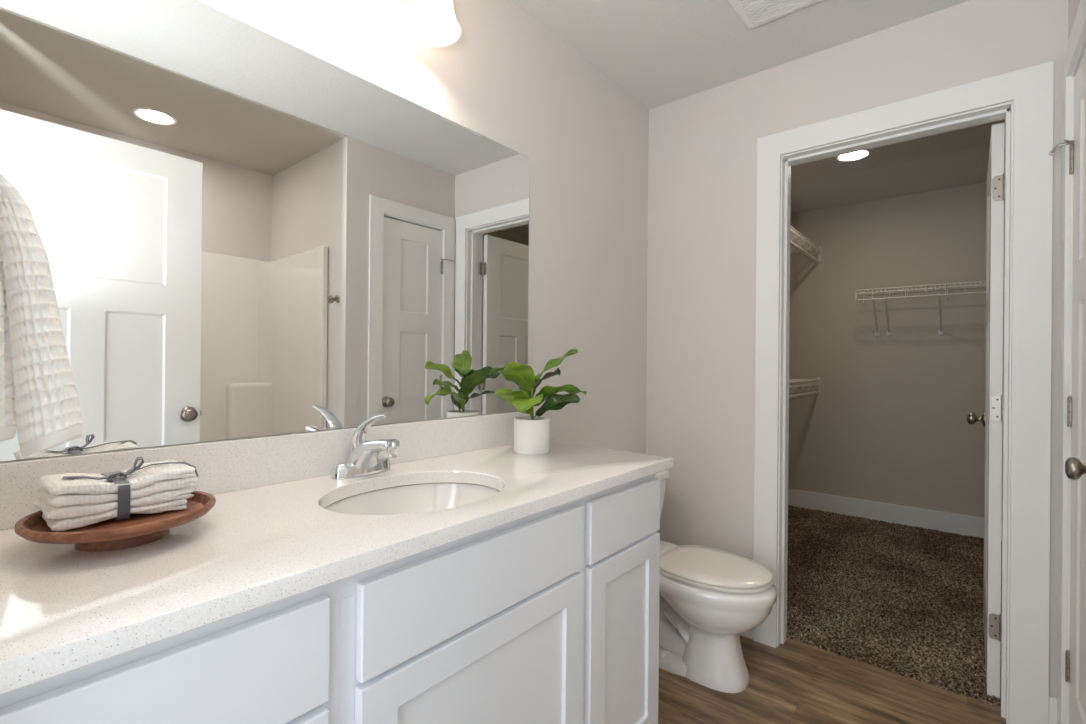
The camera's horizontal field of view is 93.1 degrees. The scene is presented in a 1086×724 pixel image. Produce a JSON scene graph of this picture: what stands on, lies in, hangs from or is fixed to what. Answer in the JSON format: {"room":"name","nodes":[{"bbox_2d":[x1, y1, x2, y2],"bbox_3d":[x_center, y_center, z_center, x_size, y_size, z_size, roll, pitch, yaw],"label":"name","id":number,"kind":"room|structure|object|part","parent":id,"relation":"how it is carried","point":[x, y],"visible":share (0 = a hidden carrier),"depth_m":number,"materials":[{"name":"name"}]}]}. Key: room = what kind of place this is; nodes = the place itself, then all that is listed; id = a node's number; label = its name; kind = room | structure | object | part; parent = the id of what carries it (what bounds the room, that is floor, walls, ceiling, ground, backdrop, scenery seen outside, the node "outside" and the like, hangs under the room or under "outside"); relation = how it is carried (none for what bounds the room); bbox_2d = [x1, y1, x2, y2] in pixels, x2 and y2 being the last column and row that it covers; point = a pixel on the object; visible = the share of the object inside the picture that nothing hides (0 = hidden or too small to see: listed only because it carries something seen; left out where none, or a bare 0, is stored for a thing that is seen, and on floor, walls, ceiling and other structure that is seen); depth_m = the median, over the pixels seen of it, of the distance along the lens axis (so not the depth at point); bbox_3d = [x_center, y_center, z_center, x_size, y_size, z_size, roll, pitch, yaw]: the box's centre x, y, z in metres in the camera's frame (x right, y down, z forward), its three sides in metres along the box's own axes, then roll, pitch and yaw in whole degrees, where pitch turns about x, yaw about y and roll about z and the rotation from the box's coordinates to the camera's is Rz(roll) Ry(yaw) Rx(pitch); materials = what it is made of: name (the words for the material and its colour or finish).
{"room":"bathroom","nodes":[
{"label":"bathroom","id":0,"kind":"room"},
{"bbox_2d":[0,0,648,461],"bbox_3d":[-0.267,-0.041,1.691,0.100,2.440,2.560,0,0,40],"label":"wall","id":1,"kind":"structure","parent":0,"point":[507,79],"depth_m":1.99,"materials":[{"name":"white paint"}]},
{"bbox_2d":[0,411,529,529],"bbox_3d":[-0.509,0.225,1.308,0.020,0.109,1.425,0,0,40],"label":"backsplash","id":2,"kind":"structure","parent":1,"relation":"attached to","point":[223,466],"depth_m":1.15,"materials":[{"name":"stone"}]},
{"bbox_2d":[0,0,529,460],"bbox_3d":[-0.500,-0.288,1.325,0.005,0.913,1.395,0,0,40],"label":"wall mirror","id":3,"kind":"object","parent":1,"relation":"attached to","point":[244,233],"visible":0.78,"depth_m":1.13,"materials":[{"name":"clear glass"}]},
{"bbox_2d":[346,0,460,46],"bbox_3d":[-0.431,-1.007,1.244,0.206,0.237,0.600,0,0,40],"label":"vanity light","id":4,"kind":"object","parent":1,"relation":"attached to","point":[434,23],"visible":1,"depth_m":1.38,"materials":[{"name":"white glass"}]},
{"bbox_3d":[-0.413,-0.967,1.230,0.160,0.156,0.160,0,0,40],"label":"lamp shade","id":5,"kind":"part","parent":4,"relation":"part of","materials":[{"name":"white glass"}]},
{"bbox_3d":[-0.298,-0.965,1.368,0.160,0.156,0.160,0,0,40],"label":"lamp shade","id":6,"kind":"part","parent":4,"relation":"part of","materials":[{"name":"white glass"}]},
{"bbox_3d":[-0.299,-0.956,1.368,0.058,0.102,0.058,0,0,40],"label":"bulb","id":7,"kind":"part","parent":4,"relation":"part of","materials":[{"name":"white glass"}]},
{"bbox_2d":[512,0,1004,213],"bbox_3d":[1.430,-1.295,1.735,2.438,0.100,4.778,0,0,40],"label":"ceiling","id":8,"kind":"structure","parent":0,"point":[659,52],"depth_m":2.09,"materials":[{"name":"white paint"}]},
{"bbox_2d":[728,0,822,28],"bbox_3d":[0.783,-1.243,1.724,0.280,0.016,0.280,0,0,40],"label":"ceiling vent","id":9,"kind":"object","parent":8,"relation":"in","point":[753,13],"visible":1,"depth_m":1.80,"materials":[{"name":"white plastic"}]},
{"bbox_2d":[835,149,871,161],"bbox_3d":[1.856,-1.235,3.079,0.188,0.008,0.188,0,0,40],"label":"recessed light","id":10,"kind":"object","parent":8,"relation":"in","point":[855,156],"visible":0.75,"depth_m":3.09,"materials":[{"name":"white plastic"}]},
{"bbox_2d":[839,151,866,159],"bbox_3d":[1.856,-1.236,3.079,0.146,0.001,0.146,0,0,40],"label":"diffuser","id":11,"kind":"object","parent":10,"relation":"attached to","point":[858,155],"depth_m":3.09,"materials":[{"name":"white plastic"}]},
{"bbox_2d":[658,635,1005,723],"bbox_3d":[0.558,1.211,0.695,2.658,0.050,3.000,0,0,40],"label":"floor","id":12,"kind":"structure","parent":0,"point":[792,682],"depth_m":1.83,"materials":[{"name":"brown wood"}]},
{"bbox_2d":[0,580,339,723],"bbox_3d":[-0.634,0.741,0.760,0.534,0.867,0.430,0,0,40],"label":"base cabinet","id":13,"kind":"object","parent":12,"relation":"on","point":[277,662],"visible":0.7,"depth_m":0.63,"materials":[{"name":"white paint"}]},
{"bbox_3d":[-0.429,0.586,0.603,0.020,0.180,0.363,0,0,40],"label":"drawer","id":14,"kind":"part","parent":13,"relation":"part of","materials":[{"name":"white paint"}]},
{"bbox_2d":[339,499,583,723],"bbox_3d":[-0.299,0.745,1.164,0.534,0.867,0.620,0,0,40],"label":"base cabinet","id":15,"kind":"object","parent":12,"relation":"on","point":[486,627],"visible":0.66,"depth_m":0.95,"materials":[{"name":"white paint"}]},
{"bbox_2d":[0,441,672,694],"bbox_3d":[-0.290,0.296,1.158,0.549,0.030,1.475,0,0,40],"label":"countertop","id":16,"kind":"structure","parent":15,"relation":"on","point":[64,608],"depth_m":0.75,"materials":[{"name":"stone"}]},
{"bbox_2d":[14,490,215,551],"bbox_3d":[-0.658,0.253,0.809,0.243,0.048,0.243,0,0,40],"label":"serving tray","id":17,"kind":"object","parent":16,"relation":"on","point":[139,529],"visible":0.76,"depth_m":0.76,"materials":[{"name":"brown wood"}]},
{"bbox_2d":[42,499,186,531],"bbox_3d":[-0.688,0.235,0.831,0.118,0.021,0.170,0,0,40],"label":"washcloth","id":18,"kind":"object","parent":17,"relation":"on","point":[75,522],"visible":0.41,"depth_m":0.78,"materials":[{"name":"white fabric"}]},
{"bbox_2d":[34,487,193,520],"bbox_3d":[-0.688,0.219,0.832,0.120,0.020,0.186,0,0,40],"label":"washcloth","id":19,"kind":"object","parent":18,"relation":"on","point":[51,513],"visible":0.48,"depth_m":0.78,"materials":[{"name":"white fabric"}]},
{"bbox_2d":[37,476,197,507],"bbox_3d":[-0.685,0.203,0.835,0.120,0.024,0.185,0,0,40],"label":"washcloth","id":20,"kind":"object","parent":19,"relation":"on","point":[56,501],"visible":0.54,"depth_m":0.78,"materials":[{"name":"white fabric"}]},
{"bbox_2d":[38,460,194,494],"bbox_3d":[-0.685,0.189,0.834,0.120,0.027,0.185,0,0,40],"label":"washcloth","id":21,"kind":"object","parent":20,"relation":"on","point":[147,476],"visible":0.89,"depth_m":0.81,"materials":[{"name":"white fabric"}]},
{"bbox_2d":[62,456,198,519],"bbox_3d":[-0.663,0.199,0.834,0.151,0.089,0.105,1,0,-10],"label":"ribbon","id":22,"kind":"object","parent":21,"relation":"attached to","point":[124,490],"visible":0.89,"depth_m":0.80,"materials":[{"name":"grey fabric"}]},
{"bbox_2d":[331,414,399,479],"bbox_3d":[-0.405,0.201,1.244,0.178,0.159,0.156,0,0,40],"label":"faucet","id":23,"kind":"object","parent":16,"relation":"on","point":[363,460],"visible":1,"depth_m":1.25,"materials":[{"name":"silver metal"}]},
{"bbox_3d":[-0.419,0.174,1.256,0.140,0.105,0.041,0,0,40],"label":"lever","id":24,"kind":"part","parent":23,"relation":"part of","materials":[{"name":"silver metal"}]},
{"bbox_3d":[-0.412,0.221,1.250,0.156,0.082,0.088,0,0,40],"label":"spout","id":25,"kind":"part","parent":23,"relation":"part of","materials":[{"name":"silver metal"}]},
{"bbox_2d":[324,482,499,514],"bbox_3d":[-0.277,0.386,1.138,0.367,0.149,0.451,0,0,40],"label":"undermount sink","id":26,"kind":"object","parent":16,"relation":"in","point":[425,497],"visible":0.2,"depth_m":1.30,"materials":[{"name":"white ceramic"}]},
{"bbox_2d":[489,349,586,454],"bbox_3d":[-0.024,0.121,1.608,0.272,0.327,0.275,1,0,-23],"label":"potted plant","id":27,"kind":"object","parent":16,"relation":"on","point":[531,433],"visible":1,"depth_m":1.59,"materials":[{"name":"green plant"}]},
{"bbox_3d":[-0.037,0.120,1.622,0.011,0.151,0.030,1,0,18],"label":"stem","id":28,"kind":"part","parent":27,"relation":"part of","materials":[{"name":"green plant"}]},
{"bbox_3d":[-0.035,0.231,1.631,0.114,0.106,0.114,0,0,40],"label":"pot","id":29,"kind":"part","parent":27,"relation":"part of","materials":[{"name":"white ceramic"}]},
{"bbox_3d":[-0.099,0.782,1.003,0.020,0.568,0.578,0,0,40],"label":"cabinet door","id":30,"kind":"part","parent":15,"relation":"part of","materials":[{"name":"white paint"}]},
{"bbox_2d":[581,473,659,723],"bbox_3d":[0.021,0.748,1.550,0.534,0.867,0.382,0,0,40],"label":"base cabinet","id":31,"kind":"object","parent":12,"relation":"on","point":[621,569],"visible":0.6,"depth_m":1.37,"materials":[{"name":"white paint"}]},
{"bbox_3d":[0.224,0.418,1.388,0.020,0.150,0.359,0,0,40],"label":"drawer","id":32,"kind":"part","parent":31,"relation":"part of","materials":[{"name":"white paint"}]},
{"bbox_2d":[655,469,776,692],"bbox_3d":[0.554,0.833,2.048,0.702,0.708,0.428,0,0,40],"label":"toilet","id":33,"kind":"object","parent":12,"relation":"on","point":[708,596],"visible":0.7,"depth_m":1.88,"materials":[{"name":"white ceramic"}]},
{"bbox_3d":[0.362,0.658,2.209,0.187,0.281,0.408,0,0,40],"label":"tank","id":34,"kind":"part","parent":33,"relation":"part of","materials":[{"name":"white ceramic"}]},
{"bbox_3d":[0.366,0.497,2.207,0.204,0.038,0.428,0,0,40],"label":"tank lid","id":35,"kind":"part","parent":33,"relation":"part of","materials":[{"name":"white ceramic"}]},
{"bbox_2d":[660,540,677,547],"bbox_3d":[0.411,0.844,2.166,0.295,0.085,0.400,0,0,40],"label":"toilet","id":36,"kind":"object","parent":33,"relation":"attached to","point":[662,543],"depth_m":2.26,"materials":[{"name":"white ceramic"}]},
{"bbox_3d":[0.654,0.795,1.965,0.415,0.014,0.346,0,0,40],"label":"seat","id":37,"kind":"part","parent":33,"relation":"part of","materials":[{"name":"white plastic"}]},
{"bbox_3d":[0.655,0.777,1.964,0.411,0.018,0.344,0,0,40],"label":"lid","id":38,"kind":"part","parent":33,"relation":"part of","materials":[{"name":"white plastic"}]},
{"bbox_3d":[0.625,0.995,1.987,0.514,0.386,0.360,0,0,40],"label":"bowl","id":39,"kind":"part","parent":33,"relation":"part of","materials":[{"name":"white ceramic"}]},
{"bbox_2d":[646,0,1067,697],"bbox_3d":[1.116,-0.027,2.130,1.466,2.440,0.118,0,0,40],"label":"wall","id":40,"kind":"structure","parent":0,"point":[702,149],"depth_m":2.28,"materials":[{"name":"white paint"}]},
{"bbox_2d":[739,630,1056,723],"bbox_3d":[1.063,1.123,2.078,1.466,0.138,0.014,0,0,40],"label":"baseboard","id":41,"kind":"structure","parent":40,"relation":"attached to","point":[1052,700],"depth_m":1.62,"materials":[{"name":"white paint"}]},
{"bbox_2d":[753,61,1053,723],"bbox_3d":[1.308,0.120,1.976,0.906,2.149,0.166,0,0,40],"label":"trim","id":42,"kind":"structure","parent":40,"relation":"attached to","point":[1024,98],"depth_m":1.72,"materials":[{"name":"white paint"}]},
{"bbox_2d":[967,122,1004,697],"bbox_3d":[1.817,0.172,2.079,0.162,2.030,0.737,0,0,40],"label":"door","id":43,"kind":"structure","parent":40,"relation":"in","point":[991,419],"depth_m":1.82,"materials":[{"name":"white paint"}]},
{"bbox_3d":[1.974,0.259,2.346,0.064,0.065,0.065,0,0,40],"label":"handle","id":44,"kind":"part","parent":43,"relation":"part of","materials":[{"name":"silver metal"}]},
{"bbox_3d":[1.596,0.935,1.817,0.033,0.089,0.004,0,0,40],"label":"hinge plate","id":45,"kind":"part","parent":43,"relation":"part of","materials":[{"name":"silver metal"}]},
{"bbox_3d":[1.603,0.163,1.818,0.033,0.089,0.004,0,0,40],"label":"hinge plate","id":46,"kind":"part","parent":43,"relation":"part of","materials":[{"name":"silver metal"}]},
{"bbox_3d":[1.611,-0.615,1.819,0.033,0.089,0.004,0,0,40],"label":"hinge plate","id":47,"kind":"part","parent":43,"relation":"part of","materials":[{"name":"silver metal"}]},
{"bbox_2d":[788,182,1004,517],"bbox_3d":[2.899,-0.009,3.674,2.436,2.440,0.100,0,0,40],"label":"wall","id":48,"kind":"structure","parent":0,"point":[886,422],"depth_m":3.84,"materials":[{"name":"beige paint"}]},
{"bbox_2d":[788,488,1001,541],"bbox_3d":[2.852,1.137,3.628,2.236,0.148,0.014,0,0,40],"label":"baseboard","id":49,"kind":"structure","parent":48,"relation":"attached to","point":[963,525],"depth_m":3.84,"materials":[{"name":"white paint"}]},
{"bbox_2d":[855,281,1003,335],"bbox_3d":[2.996,-0.357,3.326,1.647,0.322,0.315,0,0,40],"label":"wire shelf","id":50,"kind":"object","parent":48,"relation":"attached to","point":[922,289],"visible":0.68,"depth_m":3.59,"materials":[{"name":"white metal"}]},
{"bbox_2d":[1068,0,1079,39],"bbox_3d":[1.471,-0.025,1.325,0.110,2.440,0.903,0,0,40],"label":"wall","id":51,"kind":"structure","parent":0,"point":[1073,5],"depth_m":1.56,"materials":[{"name":"white paint"}]},
{"bbox_2d":[1049,48,1085,723],"bbox_3d":[1.446,0.168,1.392,0.089,2.030,0.515,0,0,40],"label":"door","id":52,"kind":"structure","parent":51,"relation":"in","point":[1075,465],"depth_m":1.44,"materials":[{"name":"white paint"}]},
{"bbox_3d":[1.563,0.909,1.530,0.004,0.089,0.014,0,0,40],"label":"hinge plate","id":53,"kind":"part","parent":52,"relation":"part of","materials":[{"name":"silver metal"}]},
{"bbox_3d":[1.570,0.149,1.531,0.004,0.089,0.014,0,0,40],"label":"hinge plate","id":54,"kind":"part","parent":52,"relation":"part of","materials":[{"name":"silver metal"}]},
{"bbox_3d":[1.577,-0.606,1.532,0.004,0.089,0.014,0,0,40],"label":"hinge plate","id":55,"kind":"part","parent":52,"relation":"part of","materials":[{"name":"silver metal"}]},
{"bbox_3d":[1.291,0.257,1.234,0.054,0.065,0.065,0,0,40],"label":"handle","id":56,"kind":"part","parent":52,"relation":"part of","materials":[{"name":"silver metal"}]},
{"bbox_2d":[1057,0,1085,723],"bbox_3d":[1.469,0.122,1.335,0.124,2.145,0.636,0,0,40],"label":"trim","id":57,"kind":"structure","parent":51,"relation":"attached to","point":[1076,45],"depth_m":1.55,"materials":[{"name":"white paint"}]},
{"bbox_3d":[2.143,1.227,2.777,2.236,0.052,2.228,0,0,40],"label":"floor","id":58,"kind":"structure","parent":0,"visible":0},
{"bbox_2d":[787,505,1001,706],"bbox_3d":[2.139,1.193,2.772,2.236,0.021,2.242,0,0,40],"label":"carpet","id":59,"kind":"object","parent":58,"relation":"on","point":[904,600],"visible":0.56,"depth_m":2.60,"materials":[{"name":"brown carpet"}]},
{"bbox_3d":[1.260,-0.024,3.529,0.100,2.440,2.218,0,0,40],"label":"wall","id":60,"kind":"structure","parent":0,"visible":0},
{"bbox_2d":[789,377,819,398],"bbox_3d":[1.524,0.285,3.524,0.319,0.342,1.881,0,0,40],"label":"wire shelf","id":61,"kind":"object","parent":60,"relation":"attached to","point":[797,381],"visible":0.3,"depth_m":3.84,"materials":[{"name":"white metal"}]},
{"bbox_3d":[1.628,0.237,3.449,0.025,0.024,1.790,0,0,40],"label":"hanging rod","id":62,"kind":"part","parent":61,"relation":"part of","materials":[{"name":"silver metal"}]},
{"bbox_2d":[790,225,821,262],"bbox_3d":[1.534,-0.767,3.525,0.319,0.342,1.881,0,0,40],"label":"wire shelf","id":63,"kind":"object","parent":60,"relation":"attached to","point":[800,236],"visible":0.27,"depth_m":3.86,"materials":[{"name":"white metal"}]},
{"bbox_3d":[1.638,-0.816,3.450,0.025,0.024,1.790,0,0,40],"label":"hanging rod","id":64,"kind":"part","parent":63,"relation":"part of","materials":[{"name":"silver metal"}]},
{"bbox_3d":[-0.070,-0.041,-0.058,2.438,2.440,0.120,0,0,40],"label":"wall","id":65,"kind":"structure","parent":0,"visible":0},
{"bbox_3d":[-0.668,-0.232,0.555,0.158,0.180,0.058,0,0,40],"label":"towel ring","id":66,"kind":"object","parent":65,"relation":"attached to","visible":0},
{"bbox_2d":[0,173,82,457],"bbox_3d":[-0.632,-0.058,0.597,0.147,0.345,0.079,1,0,-19],"label":"hand towel","id":67,"kind":"object","parent":66,"relation":"hanging from","point":[39,401],"visible":1,"depth_m":0.59,"materials":[{"name":"white fabric"}]}
]}

